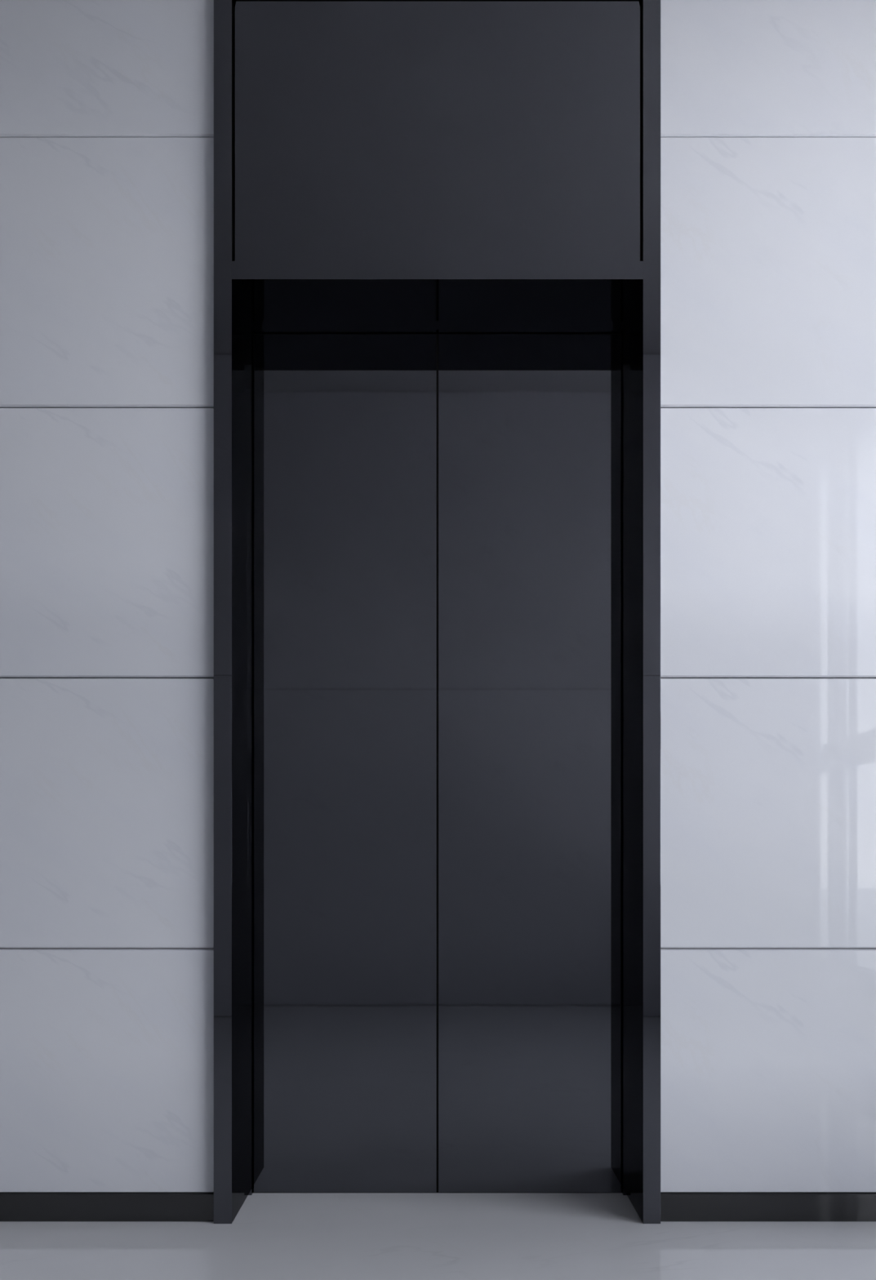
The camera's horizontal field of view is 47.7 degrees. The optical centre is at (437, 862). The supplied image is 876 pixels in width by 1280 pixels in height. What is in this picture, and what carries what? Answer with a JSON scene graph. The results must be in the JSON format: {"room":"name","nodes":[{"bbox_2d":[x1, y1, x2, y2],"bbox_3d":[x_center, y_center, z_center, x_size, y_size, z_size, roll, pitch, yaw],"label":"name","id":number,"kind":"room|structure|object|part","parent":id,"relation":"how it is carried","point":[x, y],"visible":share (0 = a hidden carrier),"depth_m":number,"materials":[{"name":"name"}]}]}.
{"room":"lobby","nodes":[
{"label":"lobby","id":0,"kind":"room"},
{"bbox_2d":[0,0,875,1192],"bbox_3d":[-2.586,-1.129,2.862,9.828,4.230,0.276,0,0,0],"label":"wall","id":1,"kind":"structure","parent":0,"point":[768,107],"depth_m":2.72,"materials":[{"name":"white tile"}]},
{"bbox_2d":[0,1192,213,1221],"bbox_3d":[-4.055,0.948,2.731,6.890,0.074,0.030,0,0,0],"label":"baseboard","id":2,"kind":"structure","parent":1,"relation":"attached to","point":[14,1206],"depth_m":2.72,"materials":[{"name":"stone"}]},
{"bbox_2d":[213,0,660,1223],"bbox_3d":[0.000,-1.120,2.855,1.240,4.231,0.310,0,0,0],"label":"elevator","id":3,"kind":"object","parent":1,"relation":"attached to","point":[437,223],"visible":1,"depth_m":2.95,"materials":[{"name":"black metal"}]},
{"bbox_3d":[-0.275,-0.294,2.968,0.543,2.554,0.035,0,0,0],"label":"door panel","id":4,"kind":"part","parent":3,"relation":"part of","materials":[{"name":"black metal"}]},
{"bbox_3d":[0.000,-2.792,2.816,1.120,0.886,0.232,0,0,0],"label":"rail","id":5,"kind":"part","parent":3,"relation":"part of","materials":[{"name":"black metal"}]},
{"bbox_3d":[0.000,-1.992,2.716,1.105,0.712,0.027,0,0,0],"label":"overhead panel","id":6,"kind":"part","parent":3,"relation":"part of","materials":[{"name":"black metal"}]},
{"bbox_3d":[-0.001,-0.326,2.942,1.218,2.622,0.021,0,0,0],"label":"door trim","id":7,"kind":"part","parent":3,"relation":"part of","materials":[{"name":"black metal"}]},
{"bbox_3d":[0.275,-0.294,2.968,0.543,2.554,0.035,0,0,0],"label":"door panel","id":8,"kind":"part","parent":3,"relation":"part of","materials":[{"name":"black metal"}]},
{"bbox_2d":[660,1192,875,1221],"bbox_3d":[1.468,0.948,2.731,1.719,0.074,0.030,0,0,0],"label":"baseboard","id":9,"kind":"structure","parent":1,"relation":"attached to","point":[674,1206],"depth_m":2.72,"materials":[{"name":"stone"}]},
{"bbox_2d":[0,1192,875,1279],"bbox_3d":[-2.586,1.036,0.943,10.228,0.100,4.105,0,0,0],"label":"floor","id":10,"kind":"structure","parent":0,"point":[272,1236],"depth_m":2.57,"materials":[{"name":"grey tile"}]}
]}

